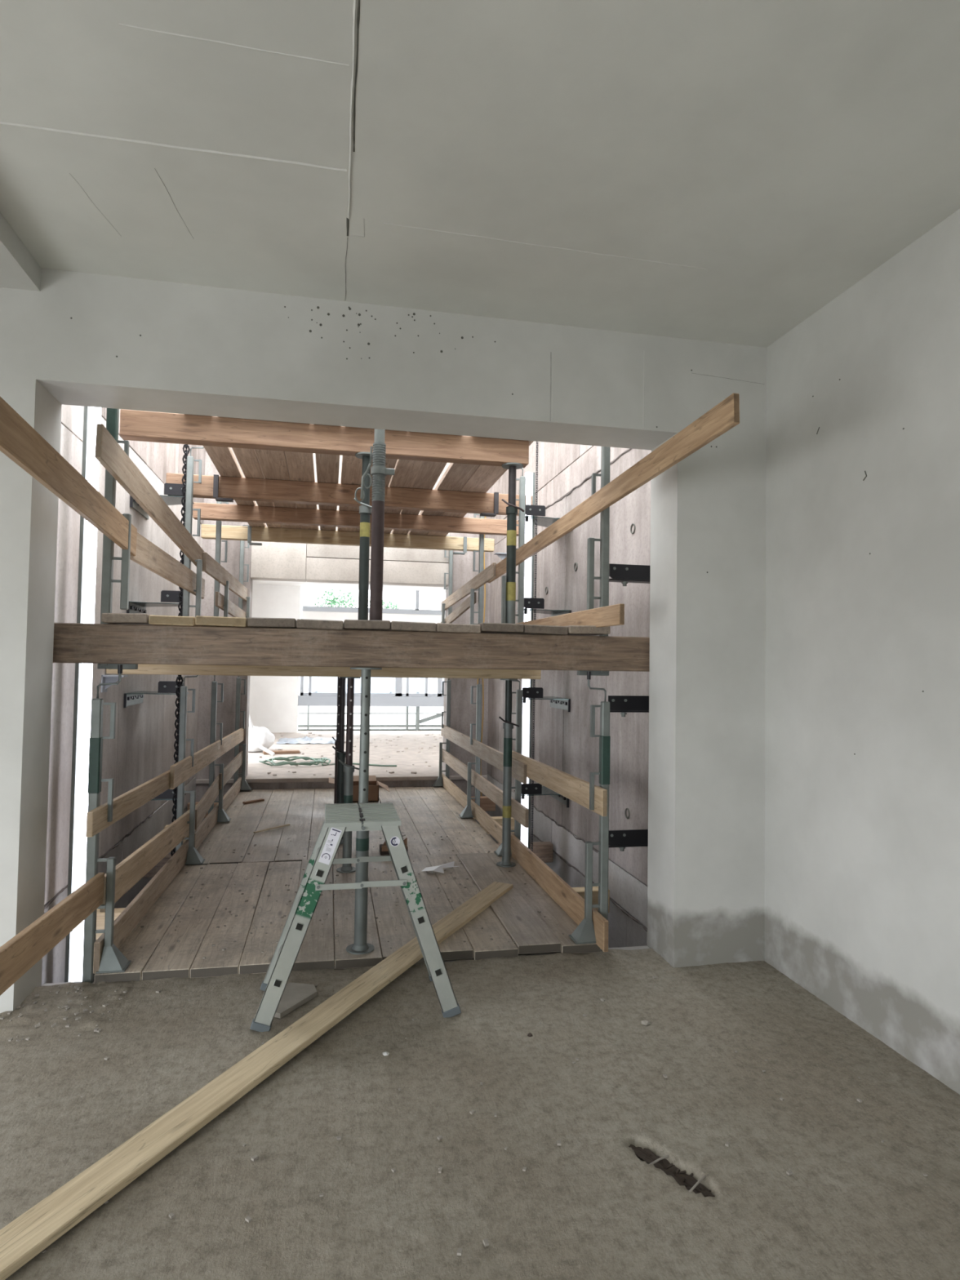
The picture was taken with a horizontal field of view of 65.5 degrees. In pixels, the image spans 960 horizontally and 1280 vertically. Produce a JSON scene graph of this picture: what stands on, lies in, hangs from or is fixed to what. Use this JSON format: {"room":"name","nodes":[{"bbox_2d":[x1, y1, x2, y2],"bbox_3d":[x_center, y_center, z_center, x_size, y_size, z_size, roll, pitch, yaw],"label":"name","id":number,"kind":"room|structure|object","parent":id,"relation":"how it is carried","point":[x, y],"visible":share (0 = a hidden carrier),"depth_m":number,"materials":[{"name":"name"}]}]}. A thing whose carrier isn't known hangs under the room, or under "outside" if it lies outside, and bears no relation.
{"room":"construction site","nodes":[
{"label":"construction site","id":0,"kind":"room"},
{"bbox_2d":[41,404,205,985],"bbox_3d":[-3.000,0.341,6.272,0.358,8.800,5.400,1,-2,-11],"label":"wall","id":1,"kind":"structure","parent":0,"point":[142,749],"depth_m":5.56,"materials":[{"name":"grey"}]},
{"bbox_2d":[64,406,101,982],"bbox_3d":[-2.291,0.187,4.328,0.084,4.800,0.060,1,-2,-11],"label":"tube","id":2,"kind":"object","parent":1,"relation":"attached to","point":[92,415],"visible":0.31,"depth_m":4.30,"materials":[{"name":"white"}]},
{"bbox_2d":[101,674,128,692],"bbox_3d":[-2.531,0.302,5.174,0.140,0.120,0.120,1,-2,-11],"label":"bracket","id":3,"kind":"object","parent":1,"relation":"attached to","point":[106,678],"visible":0.87,"depth_m":5.16,"materials":[{"name":"grey"}]},
{"bbox_2d":[126,590,182,613],"bbox_3d":[-2.543,-0.274,6.005,0.420,0.205,0.580,1,-2,-11],"label":"wall bracket","id":4,"kind":"object","parent":1,"relation":"attached to","point":[166,596],"visible":0.74,"depth_m":5.78,"materials":[{"name":"black metal"}]},
{"bbox_2d":[123,680,188,707],"bbox_3d":[-2.554,0.426,5.982,0.420,0.205,0.580,1,-2,-11],"label":"wall bracket","id":5,"kind":"object","parent":1,"relation":"attached to","point":[165,687],"visible":0.88,"depth_m":5.76,"materials":[{"name":"black metal"}]},
{"bbox_2d":[129,483,194,519],"bbox_3d":[-2.530,-1.108,6.033,0.420,0.205,0.580,1,-2,-11],"label":"wall bracket","id":6,"kind":"object","parent":1,"relation":"attached to","point":[173,489],"visible":0.41,"depth_m":5.81,"materials":[{"name":"black metal"}]},
{"bbox_2d":[170,444,190,856],"bbox_3d":[-2.309,0.600,5.720,0.041,5.556,0.041,1,-2,5],"label":"hanging chain","id":7,"kind":"object","parent":6,"relation":"hanging from","point":[186,451],"visible":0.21,"depth_m":5.73,"materials":[{"name":"black metal"}]},
{"bbox_2d":[164,816,514,843],"bbox_3d":[-1.300,1.898,7.489,3.500,0.162,0.100,1,-2,-11],"label":"support beam","id":8,"kind":"structure","parent":1,"relation":"attached to","point":[499,820],"depth_m":7.75,"materials":[{"name":"brown wood"}]},
{"bbox_2d":[93,786,600,983],"bbox_3d":[-1.143,1.760,6.551,2.598,0.071,5.446,1,-2,-11],"label":"deck","id":9,"kind":"object","parent":8,"relation":"on","point":[422,811],"visible":0.71,"depth_m":4.84,"materials":[{"name":"brown wood"}]},
{"bbox_2d":[82,664,131,982],"bbox_3d":[-1.844,1.015,3.715,0.210,1.785,0.130,1,-2,-11],"label":"post","id":10,"kind":"object","parent":9,"relation":"attached to","point":[113,960],"visible":0.86,"depth_m":3.69,"materials":[{"name":"metal"}]},
{"bbox_2d":[0,872,104,995],"bbox_3d":[-1.660,1.140,2.651,0.028,0.254,2.127,1,-2,-11],"label":"board","id":11,"kind":"object","parent":10,"relation":"attached to","point":[23,951],"visible":1,"depth_m":2.94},
{"bbox_2d":[85,769,169,837],"bbox_3d":[-1.992,0.911,4.428,0.029,0.115,1.921,1,-3,-10],"label":"board","id":12,"kind":"object","parent":10,"relation":"attached to","point":[126,803],"visible":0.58,"depth_m":4.03,"materials":[{"name":"brown wood"}]},
{"bbox_2d":[93,839,188,973],"bbox_3d":[-2.074,1.585,4.779,0.029,0.150,2.321,1,-2,-10],"label":"board","id":13,"kind":"object","parent":9,"relation":"on","point":[129,918],"visible":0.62,"depth_m":4.42,"materials":[{"name":"brown wood"}]},
{"bbox_2d":[175,675,204,864],"bbox_3d":[-2.189,1.075,5.669,0.210,1.785,0.130,1,-2,-11],"label":"post","id":14,"kind":"object","parent":9,"relation":"attached to","point":[193,857],"visible":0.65,"depth_m":5.65,"materials":[{"name":"metal"}]},
{"bbox_2d":[99,804,197,912],"bbox_3d":[-2.097,1.351,4.924,0.028,0.265,2.447,1,-2,-10],"label":"board","id":15,"kind":"object","parent":14,"relation":"attached to","point":[131,869],"visible":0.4,"depth_m":4.51,"materials":[{"name":"brown wood"}]},
{"bbox_2d":[182,446,204,617],"bbox_3d":[-2.171,-0.684,5.726,0.190,1.785,0.046,1,-2,-11],"label":"post","id":16,"kind":"object","parent":14,"relation":"on","point":[190,460],"visible":0.56,"depth_m":5.71,"materials":[{"name":"metal"}]},
{"bbox_2d":[129,532,204,599],"bbox_3d":[-2.090,-0.475,5.077,0.029,0.160,2.151,1,-3,-10],"label":"board","id":17,"kind":"object","parent":16,"relation":"attached to","point":[148,555],"visible":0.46,"depth_m":4.79,"materials":[{"name":"brown wood"}]},
{"bbox_2d":[0,396,137,555],"bbox_3d":[-1.645,-0.674,2.800,0.028,0.344,2.710,1,-2,-11],"label":"board","id":18,"kind":"object","parent":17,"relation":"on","point":[20,442],"visible":0.86,"depth_m":2.94,"materials":[{"name":"wood"}]},
{"bbox_2d":[194,777,241,849],"bbox_3d":[-2.574,1.667,7.436,0.029,0.150,3.010,1,-2,-11],"label":"board","id":19,"kind":"object","parent":9,"relation":"on","point":[210,821],"visible":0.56,"depth_m":6.86,"materials":[{"name":"brown wood"}]},
{"bbox_2d":[208,675,231,822],"bbox_3d":[-2.486,1.119,7.159,0.210,1.785,0.130,1,-2,-11],"label":"post","id":20,"kind":"object","parent":9,"relation":"attached to","point":[222,816],"visible":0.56,"depth_m":7.13,"materials":[{"name":"metal"}]},
{"bbox_2d":[169,727,244,789],"bbox_3d":[-2.479,1.033,7.071,0.029,0.155,4.201,1,-3,-11],"label":"board","id":21,"kind":"object","parent":20,"relation":"attached to","point":[180,771],"visible":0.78,"depth_m":6.10,"materials":[{"name":"brown wood"}]},
{"bbox_2d":[195,774,218,830],"bbox_3d":[-2.405,1.396,6.667,0.028,0.225,1.706,1,-2,-12],"label":"board","id":22,"kind":"object","parent":20,"relation":"attached to","point":[209,797],"visible":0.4,"depth_m":6.35,"materials":[{"name":"brown wood"}]},
{"bbox_2d":[213,501,228,617],"bbox_3d":[-2.468,-0.640,7.216,0.190,1.785,0.046,1,-2,-11],"label":"post","id":23,"kind":"object","parent":20,"relation":"on","point":[218,532],"visible":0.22,"depth_m":7.19,"materials":[{"name":"metal"}]},
{"bbox_2d":[233,675,252,790],"bbox_3d":[-2.822,1.172,8.917,0.210,1.785,0.130,1,-2,-11],"label":"post","id":24,"kind":"object","parent":9,"relation":"attached to","point":[244,786],"visible":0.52,"depth_m":8.89,"materials":[{"name":"metal"}]},
{"bbox_2d":[218,751,242,789],"bbox_3d":[-2.696,1.384,8.165,0.030,0.150,2.150,1,-2,-12],"label":"board","id":25,"kind":"object","parent":24,"relation":"attached to","point":[231,768],"visible":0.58,"depth_m":7.85,"materials":[{"name":"brown wood"}]},
{"bbox_2d":[238,524,249,618],"bbox_3d":[-2.804,-0.587,8.973,0.190,1.785,0.046,1,-2,-11],"label":"post","id":26,"kind":"object","parent":24,"relation":"on","point":[242,564],"visible":0.39,"depth_m":8.95,"materials":[{"name":"metal"}]},
{"bbox_2d":[202,551,247,600],"bbox_3d":[-2.549,-0.587,7.642,0.030,0.150,3.350,1,-2,-11],"label":"board","id":27,"kind":"object","parent":26,"relation":"attached to","point":[211,566],"visible":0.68,"depth_m":6.91,"materials":[{"name":"brown wood"}]},
{"bbox_2d":[214,591,246,617],"bbox_3d":[-2.631,-0.323,7.949,0.029,0.130,2.201,1,-3,-11],"label":"board","id":28,"kind":"object","parent":26,"relation":"attached to","point":[233,610],"visible":0.76,"depth_m":7.68,"materials":[{"name":"brown wood"}]},
{"bbox_2d":[332,676,340,803],"bbox_3d":[-1.526,0.923,8.034,0.150,1.710,0.150,1,-2,-11],"label":"prop","id":29,"kind":"object","parent":9,"relation":"on","point":[336,742],"visible":0.48,"depth_m":8.02,"materials":[{"name":"black"}]},
{"bbox_2d":[332,676,346,844],"bbox_3d":[-1.188,0.875,6.419,0.150,1.710,0.150,-1,-2,39],"label":"prop","id":30,"kind":"object","parent":9,"relation":"on","point":[340,753],"visible":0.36,"depth_m":6.40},
{"bbox_2d":[336,676,360,872],"bbox_3d":[-0.975,0.989,5.550,0.150,1.430,0.148,2,-2,-38],"label":"prop","id":31,"kind":"object","parent":9,"relation":"on","point":[348,768],"visible":0.88,"depth_m":5.53,"materials":[{"name":"grey"}]},
{"bbox_2d":[140,830,564,959],"bbox_3d":[-0.887,1.693,5.313,2.483,0.007,2.742,1,-2,-11],"label":"crumbs","id":32,"kind":"object","parent":9,"relation":"on","point":[434,899],"visible":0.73,"depth_m":4.82,"materials":[{"name":"grey stone"}]},
{"bbox_2d":[328,775,389,801],"bbox_3d":[-1.381,1.683,8.494,0.670,0.235,0.430,1,-2,-11],"label":"cardboard box","id":33,"kind":"object","parent":9,"relation":"on","point":[373,785],"visible":0.47,"depth_m":8.32,"materials":[{"name":"brown"}]},
{"bbox_2d":[346,666,382,954],"bbox_3d":[-0.630,0.904,4.030,0.170,1.510,0.170,1,-2,-11],"label":"prop","id":34,"kind":"object","parent":9,"relation":"on","point":[360,946],"visible":0.91,"depth_m":4.01,"materials":[{"name":"grey"}]},
{"bbox_2d":[53,622,649,671],"bbox_3d":[-0.575,0.051,4.103,3.500,0.201,0.120,1,-2,-11],"label":"support beam","id":35,"kind":"structure","parent":34,"relation":"on","point":[73,642],"depth_m":4.01,"materials":[{"name":"wood"}]},
{"bbox_2d":[432,679,450,786],"bbox_3d":[-0.480,1.227,9.441,0.210,1.785,0.130,1,-2,-11],"label":"post","id":36,"kind":"object","parent":9,"relation":"attached to","point":[438,782],"visible":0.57,"depth_m":9.43,"materials":[{"name":"metal"}]},
{"bbox_2d":[441,535,453,623],"bbox_3d":[-0.442,-0.532,9.501,0.190,1.785,0.046,1,-2,-11],"label":"post","id":37,"kind":"object","parent":36,"relation":"on","point":[451,552],"visible":0.29,"depth_m":9.50,"materials":[{"name":"metal"}]},
{"bbox_2d":[440,591,476,623],"bbox_3d":[-0.278,-0.309,8.757,0.028,0.299,2.259,1,-2,-12],"label":"board","id":38,"kind":"object","parent":37,"relation":"attached to","point":[464,606],"visible":0.64,"depth_m":8.44,"materials":[{"name":"brown wood"}]},
{"bbox_2d":[442,748,528,827],"bbox_3d":[-0.069,1.408,7.625,0.028,0.140,4.050,1,-2,-12],"label":"board","id":39,"kind":"object","parent":36,"relation":"attached to","point":[519,812],"visible":0.76,"depth_m":6.90,"materials":[{"name":"brown wood"}]},
{"bbox_2d":[458,678,481,824],"bbox_3d":[-0.092,1.170,7.551,0.210,1.785,0.130,1,-2,-11],"label":"post","id":40,"kind":"object","parent":9,"relation":"attached to","point":[467,811],"visible":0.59,"depth_m":7.54,"materials":[{"name":"metal"}]},
{"bbox_2d":[470,513,484,624],"bbox_3d":[-0.054,-0.588,7.611,0.190,1.785,0.046,1,-2,-11],"label":"post","id":41,"kind":"object","parent":40,"relation":"on","point":[481,561],"visible":0.38,"depth_m":7.60,"materials":[{"name":"metal"}]},
{"bbox_2d":[192,502,519,536],"bbox_3d":[-1.103,-1.173,7.314,3.220,0.145,0.100,1,-2,-11],"label":"support beam","id":42,"kind":"structure","parent":41,"relation":"attached to","point":[209,511],"depth_m":7.22,"materials":[{"name":"orange wood"}]},
{"bbox_2d":[440,562,496,612],"bbox_3d":[-0.184,-0.535,8.298,0.028,0.235,3.204,1,-2,-11],"label":"board","id":43,"kind":"object","parent":41,"relation":"attached to","point":[487,574],"visible":0.86,"depth_m":7.75,"materials":[{"name":"brown wood"}]},
{"bbox_2d":[440,724,527,783],"bbox_3d":[-0.073,1.082,7.608,0.029,0.146,4.100,1,-2,-12],"label":"board","id":44,"kind":"object","parent":40,"relation":"attached to","point":[493,757],"visible":0.92,"depth_m":6.94,"materials":[{"name":"brown wood"}]},
{"bbox_2d":[441,773,502,844],"bbox_3d":[-0.125,1.725,7.859,0.028,0.141,3.450,1,-2,-12],"label":"board","id":45,"kind":"object","parent":9,"relation":"on","point":[487,822],"visible":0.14,"depth_m":7.30,"materials":[{"name":"brown wood"}]},
{"bbox_2d":[496,678,519,867],"bbox_3d":[0.211,1.015,5.769,0.150,1.430,0.148,2,-2,-38],"label":"prop","id":46,"kind":"object","parent":9,"relation":"on","point":[508,726],"visible":0.96,"depth_m":5.74,"materials":[{"name":"green paint"}]},
{"bbox_2d":[106,663,541,679],"bbox_3d":[-1.069,0.131,5.547,3.135,0.282,0.100,1,-2,-11],"label":"support beam","id":47,"kind":"structure","parent":46,"relation":"on","point":[166,669],"depth_m":5.47,"materials":[{"name":"brown wood"}]},
{"bbox_2d":[493,680,522,855],"bbox_3d":[0.240,1.127,6.088,0.210,1.785,0.130,1,-2,-11],"label":"post","id":48,"kind":"object","parent":9,"relation":"attached to","point":[518,713],"visible":0.36,"depth_m":6.09,"materials":[{"name":"metal"}]},
{"bbox_2d":[511,750,607,816],"bbox_3d":[0.449,0.942,5.218,0.029,0.145,2.300,1,-3,-12],"label":"board","id":49,"kind":"object","parent":48,"relation":"attached to","point":[576,789],"visible":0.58,"depth_m":4.72,"materials":[{"name":"brown wood"}]},
{"bbox_2d":[511,832,608,951],"bbox_3d":[0.462,1.633,5.103,0.036,0.165,2.190,1,-2,-12],"label":"board","id":50,"kind":"object","parent":9,"relation":"on","point":[560,891],"visible":0.79,"depth_m":4.81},
{"bbox_2d":[568,671,610,951],"bbox_3d":[0.628,1.071,4.214,0.210,1.785,0.130,1,-2,-11],"label":"post","id":51,"kind":"object","parent":9,"relation":"attached to","point":[584,933],"visible":0.83,"depth_m":4.21,"materials":[{"name":"metal"}]},
{"bbox_2d":[186,795,495,817],"bbox_3d":[-1.538,1.933,8.664,3.500,0.162,0.100,1,-2,-11],"label":"support beam","id":52,"kind":"structure","parent":1,"relation":"attached to","point":[486,804],"depth_m":8.94,"materials":[{"name":"orange wood"}]},
{"bbox_2d":[142,841,553,878],"bbox_3d":[-1.072,1.864,6.362,3.500,0.162,0.100,1,-2,-11],"label":"support beam","id":53,"kind":"structure","parent":1,"relation":"attached to","point":[544,851],"depth_m":6.64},
{"bbox_2d":[95,886,609,939],"bbox_3d":[-0.800,1.824,5.020,3.500,0.162,0.100,1,-2,-11],"label":"support beam","id":54,"kind":"structure","parent":1,"relation":"attached to","point":[100,917],"depth_m":4.75,"materials":[{"name":"brown wood"}]},
{"bbox_2d":[248,584,301,732],"bbox_3d":[-1.498,0.436,15.658,6.520,2.960,0.300,1,-2,-11],"label":"wall","id":55,"kind":"structure","parent":0,"point":[273,700],"depth_m":14.98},
{"bbox_2d":[297,695,444,706],"bbox_3d":[-1.394,1.282,15.629,4.690,0.210,0.150,1,-2,-11],"label":"trim","id":56,"kind":"structure","parent":55,"relation":"attached to","point":[303,700],"depth_m":15.43,"materials":[{"name":"grey"}]},
{"bbox_2d":[300,590,444,696],"bbox_3d":[-1.352,0.068,15.658,4.650,2.220,0.080,1,-2,-11],"label":"window","id":57,"kind":"structure","parent":55,"relation":"in","point":[317,686],"depth_m":15.47,"materials":[{"name":"grey"}]},
{"bbox_2d":[195,730,487,783],"bbox_3d":[-1.232,1.847,12.669,6.520,0.050,6.580,1,-2,-11],"label":"floor","id":58,"kind":"structure","parent":0,"point":[257,771],"depth_m":11.16,"materials":[{"name":"concrete"}]},
{"bbox_2d":[248,725,275,751],"bbox_3d":[-3.555,1.550,11.786,0.616,0.392,0.542,1,-2,-11],"label":"plastic bag","id":59,"kind":"object","parent":58,"relation":"on","point":[266,738],"visible":0.61,"depth_m":11.62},
{"bbox_2d":[276,736,345,743],"bbox_3d":[-3.015,1.772,13.371,1.186,0.079,0.900,1,-2,-11],"label":"plastic sheet","id":60,"kind":"object","parent":58,"relation":"on","point":[306,740],"visible":0.87,"depth_m":13.14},
{"bbox_2d":[258,755,396,766],"bbox_3d":[-2.132,1.701,10.467,1.864,0.064,0.767,1,-2,-11],"label":"cable coil","id":61,"kind":"object","parent":58,"relation":"on","point":[322,760],"visible":0.98,"depth_m":10.30,"materials":[{"name":"green"}]},
{"bbox_2d":[256,732,441,775],"bbox_3d":[-1.446,1.799,12.395,4.908,0.021,5.675,1,-2,-11],"label":"rubble","id":62,"kind":"object","parent":58,"relation":"on","point":[389,772],"visible":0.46,"depth_m":11.98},
{"bbox_2d":[297,706,441,730],"bbox_3d":[-1.414,1.726,15.905,4.800,0.720,0.115,1,-2,-11],"label":"guardrail","id":63,"kind":"object","parent":58,"relation":"on","point":[418,722],"visible":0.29,"depth_m":15.80,"materials":[{"name":"metal"}]},
{"bbox_2d":[195,447,491,937],"bbox_3d":[-1.658,0.468,9.449,4.250,8.800,0.300,1,-2,-11],"label":"wall","id":64,"kind":"structure","parent":0,"point":[269,561],"depth_m":9.29,"materials":[{"name":"paint"}]},
{"bbox_2d":[252,580,445,592],"bbox_3d":[-1.058,-1.329,12.917,6.820,0.400,6.150,1,-2,-11],"label":"ceiling","id":65,"kind":"structure","parent":0,"point":[304,584],"depth_m":15.03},
{"bbox_2d":[101,613,610,635],"bbox_3d":[-1.105,-0.002,6.626,2.692,0.059,5.378,1,-2,-11],"label":"deck","id":66,"kind":"object","parent":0,"point":[110,618],"visible":0.42,"depth_m":3.98,"materials":[{"name":"brown wood"}]},
{"bbox_2d":[97,408,137,669],"bbox_3d":[-1.897,-0.738,3.971,0.190,1.785,0.051,1,-2,-11],"label":"post","id":67,"kind":"object","parent":66,"relation":"attached to","point":[112,415],"visible":0.39,"depth_m":3.94,"materials":[{"name":"metal"}]},
{"bbox_2d":[94,423,204,571],"bbox_3d":[-2.023,-0.786,4.794,0.028,0.379,2.663,1,-2,-10],"label":"board","id":68,"kind":"object","parent":67,"relation":"attached to","point":[108,452],"visible":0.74,"depth_m":4.19,"materials":[{"name":"brown wood"}]},
{"bbox_2d":[353,452,373,620],"bbox_3d":[-0.724,-0.627,4.700,0.153,1.083,0.150,1,-2,-11],"label":"prop","id":69,"kind":"object","parent":66,"relation":"on","point":[365,509],"visible":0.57,"depth_m":4.67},
{"bbox_2d":[119,408,528,467],"bbox_3d":[-0.908,-1.252,4.682,2.487,0.157,0.100,1,-2,-11],"label":"support beam","id":70,"kind":"structure","parent":69,"relation":"on","point":[135,425],"depth_m":4.61,"materials":[{"name":"orange wood"}]},
{"bbox_2d":[203,416,533,536],"bbox_3d":[-1.102,-1.293,6.639,2.170,0.046,4.132,1,-2,-11],"label":"deck","id":71,"kind":"object","parent":70,"relation":"on","point":[254,463],"visible":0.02,"depth_m":5.80,"materials":[{"name":"brown wood"}]},
{"bbox_2d":[200,524,494,551],"bbox_3d":[-1.430,-1.142,8.421,3.240,0.145,0.100,1,-2,-11],"label":"support beam","id":72,"kind":"structure","parent":71,"relation":"attached to","point":[207,531],"depth_m":8.34,"materials":[{"name":"brown wood"}]},
{"bbox_2d":[165,472,535,515],"bbox_3d":[-1.005,-1.198,6.212,3.005,0.165,0.100,1,-2,-11],"label":"support beam","id":73,"kind":"structure","parent":71,"relation":"attached to","point":[233,487],"depth_m":6.12,"materials":[{"name":"orange wood"}]},
{"bbox_2d":[213,474,233,502],"bbox_3d":[-2.026,-1.197,5.903,0.148,0.200,0.060,1,-2,-11],"label":"clamp","id":74,"kind":"object","parent":73,"relation":"attached to","point":[215,481],"visible":1,"depth_m":5.87,"materials":[{"name":"metal"}]},
{"bbox_2d":[354,428,395,620],"bbox_3d":[-0.603,-0.869,4.263,0.224,1.540,0.150,1,-2,-11],"label":"prop","id":75,"kind":"object","parent":66,"relation":"on","point":[379,471],"visible":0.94,"depth_m":4.23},
{"bbox_2d":[501,462,524,623],"bbox_3d":[0.207,-0.607,4.888,0.153,1.083,0.150,1,-2,-11],"label":"prop","id":76,"kind":"object","parent":66,"relation":"on","point":[508,581],"visible":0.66,"depth_m":4.86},
{"bbox_2d":[515,467,525,622],"bbox_3d":[0.278,-0.631,6.149,0.190,1.785,0.046,1,-2,-11],"label":"post","id":77,"kind":"object","parent":66,"relation":"attached to","point":[521,525],"visible":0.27,"depth_m":6.15,"materials":[{"name":"metal"}]},
{"bbox_2d":[487,392,739,582],"bbox_3d":[0.530,-0.741,4.960,0.028,0.275,4.339,1,-2,-12],"label":"board","id":78,"kind":"object","parent":77,"relation":"attached to","point":[725,415],"visible":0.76,"depth_m":3.63,"materials":[{"name":"wood"}]},
{"bbox_2d":[516,603,624,627],"bbox_3d":[0.509,-0.106,5.047,0.028,0.111,2.320,1,-2,-12],"label":"board","id":79,"kind":"object","parent":66,"relation":"on","point":[613,615],"visible":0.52,"depth_m":4.33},
{"bbox_2d":[577,446,610,675],"bbox_3d":[0.690,-0.680,4.493,0.190,1.785,0.046,1,-2,-11],"label":"post","id":80,"kind":"object","parent":66,"relation":"attached to","point":[603,597],"visible":0.48,"depth_m":4.48,"materials":[{"name":"metal"}]},
{"bbox_2d":[0,267,766,1013],"bbox_3d":[-1.381,-0.005,3.680,6.550,3.970,0.342,1,-2,-11],"label":"wall","id":81,"kind":"structure","parent":0,"point":[83,339],"depth_m":3.86,"materials":[{"name":"grey paint"}]},
{"bbox_2d":[0,212,40,291],"bbox_3d":[-2.439,-1.806,-0.945,2.565,0.110,8.410,1,-2,-11],"label":"beam","id":82,"kind":"structure","parent":81,"relation":"attached to","point":[19,269],"depth_m":3.24,"materials":[{"name":"grey paint"}]},
{"bbox_2d":[41,946,649,986],"bbox_3d":[-0.522,1.859,3.917,3.290,0.288,0.130,1,-2,-11],"label":"trim","id":83,"kind":"structure","parent":81,"relation":"attached to","point":[634,947],"depth_m":4.13,"materials":[{"name":"grey concrete"}]},
{"bbox_2d":[0,0,959,347],"bbox_3d":[-0.630,-1.967,-0.574,6.250,0.306,8.410,1,-2,-11],"label":"ceiling","id":84,"kind":"structure","parent":0,"point":[713,171],"depth_m":2.59,"materials":[{"name":"grey"}]},
{"bbox_2d":[0,947,959,1279],"bbox_3d":[-0.712,1.694,-0.552,6.260,0.316,8.700,1,-2,-11],"label":"floor","id":85,"kind":"structure","parent":0,"point":[642,1181],"depth_m":2.54,"materials":[{"name":"concrete"}]},
{"bbox_2d":[0,881,512,1279],"bbox_3d":[-0.644,1.638,3.315,0.142,0.035,4.010,0,-2,24],"label":"plank","id":86,"kind":"object","parent":85,"relation":"on","point":[28,1235],"visible":1,"depth_m":2.52,"materials":[{"name":"brown wood"}]},
{"bbox_2d":[274,982,316,1018],"bbox_3d":[-0.891,1.668,3.474,0.175,0.022,0.311,0,-2,24],"label":"stone slab","id":87,"kind":"object","parent":85,"relation":"on","point":[295,995],"visible":0.65,"depth_m":3.47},
{"bbox_2d":[249,802,461,1031],"bbox_3d":[-0.569,1.252,3.500,0.913,0.898,0.464,1,-2,-11],"label":"step ladder","id":88,"kind":"object","parent":85,"relation":"on","point":[340,818],"visible":1,"depth_m":3.33,"materials":[{"name":"silver metal"}]},
{"bbox_2d":[0,963,927,1255],"bbox_3d":[-0.207,1.656,2.647,3.524,0.011,2.543,1,-2,-11],"label":"crumbs","id":89,"kind":"object","parent":85,"relation":"on","point":[248,1219],"visible":0.99,"depth_m":3.06,"materials":[{"name":"grey stone"}]},
{"bbox_2d":[486,440,651,947],"bbox_3d":[0.814,0.427,7.042,0.360,8.800,5.400,1,-2,-11],"label":"wall","id":90,"kind":"structure","parent":0,"point":[563,742],"depth_m":6.03,"materials":[{"name":"grey"}]},
{"bbox_2d":[517,504,560,527],"bbox_3d":[0.537,-1.039,6.652,0.420,0.205,0.580,1,-2,-11],"label":"wall bracket","id":91,"kind":"object","parent":90,"relation":"attached to","point":[531,510],"visible":0.46,"depth_m":6.39,"materials":[{"name":"black metal"}]},
{"bbox_2d":[520,471,535,849],"bbox_3d":[0.402,0.425,6.418,0.084,3.750,0.060,1,-2,-11],"label":"tube","id":92,"kind":"object","parent":91,"relation":"attached to","point":[530,477],"visible":0.39,"depth_m":6.41,"materials":[{"name":"white"}]},
{"bbox_2d":[530,441,538,852],"bbox_3d":[0.461,0.305,6.352,0.019,4.228,0.019,1,-2,5],"label":"hanging chain","id":93,"kind":"object","parent":91,"relation":"hanging from","point":[535,556],"visible":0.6,"depth_m":6.36,"materials":[{"name":"black metal"}]},
{"bbox_2d":[514,783,568,807],"bbox_3d":[0.500,1.324,6.574,0.420,0.205,0.580,1,-2,-11],"label":"wall bracket","id":94,"kind":"object","parent":90,"relation":"attached to","point":[527,789],"visible":0.78,"depth_m":6.31,"materials":[{"name":"black metal"}]},
{"bbox_2d":[515,687,570,711],"bbox_3d":[0.513,0.515,6.601,0.420,0.205,0.580,1,-2,-11],"label":"wall bracket","id":95,"kind":"object","parent":90,"relation":"attached to","point":[528,693],"visible":0.96,"depth_m":6.37,"materials":[{"name":"black metal"}]},
{"bbox_2d":[516,597,571,616],"bbox_3d":[0.525,-0.244,6.626,0.420,0.205,0.580,1,-2,-11],"label":"wall bracket","id":96,"kind":"object","parent":90,"relation":"attached to","point":[529,602],"visible":0.56,"depth_m":6.37,"materials":[{"name":"black metal"}]},
{"bbox_2d":[608,695,648,716],"bbox_3d":[0.947,0.408,4.612,0.360,0.130,0.096,1,-2,-11],"label":"wall bracket","id":97,"kind":"object","parent":90,"relation":"attached to","point":[623,704],"visible":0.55,"depth_m":4.56,"materials":[{"name":"black metal"}]},
{"bbox_2d":[608,829,648,851],"bbox_3d":[0.934,1.223,4.585,0.360,0.130,0.096,1,-2,-11],"label":"wall bracket","id":98,"kind":"object","parent":90,"relation":"attached to","point":[621,839],"visible":0.55,"depth_m":4.54,"materials":[{"name":"black metal"}]},
{"bbox_2d":[608,564,650,586],"bbox_3d":[0.960,-0.396,4.638,0.360,0.130,0.096,1,-2,-11],"label":"wall bracket","id":99,"kind":"object","parent":90,"relation":"attached to","point":[625,574],"visible":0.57,"depth_m":4.59,"materials":[{"name":"black metal"}]},
{"bbox_2d":[764,208,959,1094],"bbox_3d":[2.546,0.086,0.008,0.304,3.670,8.410,1,-2,-11],"label":"wall","id":100,"kind":"structure","parent":0,"point":[862,696],"depth_m":3.31,"materials":[{"name":"grey paint"}]},
{"label":"outside","id":101,"kind":"structure","parent":0,"visible":0},
{"bbox_2d":[297,706,443,728],"bbox_3d":[-10.527,3.282,51.767,120.000,0.200,74.200,1,-2,-11],"label":"ground","id":102,"kind":"structure","parent":101,"point":[302,717],"depth_m":22.78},
{"bbox_2d":[312,588,357,607],"bbox_3d":[-7.663,0.010,40.306,3.096,5.675,3.005,1,-2,-11],"label":"tree","id":103,"kind":"object","parent":102,"relation":"on","point":[333,602],"visible":0.08,"depth_m":40.01,"materials":[{"name":"green plant"}]},
{"bbox_2d":[298,612,437,695],"bbox_3d":[-1.647,0.935,33.323,34.600,3.550,6.600,1,-2,-11],"label":"building","id":104,"kind":"structure","parent":102,"relation":"on","point":[432,682],"depth_m":29.96,"materials":[{"name":"grey"}]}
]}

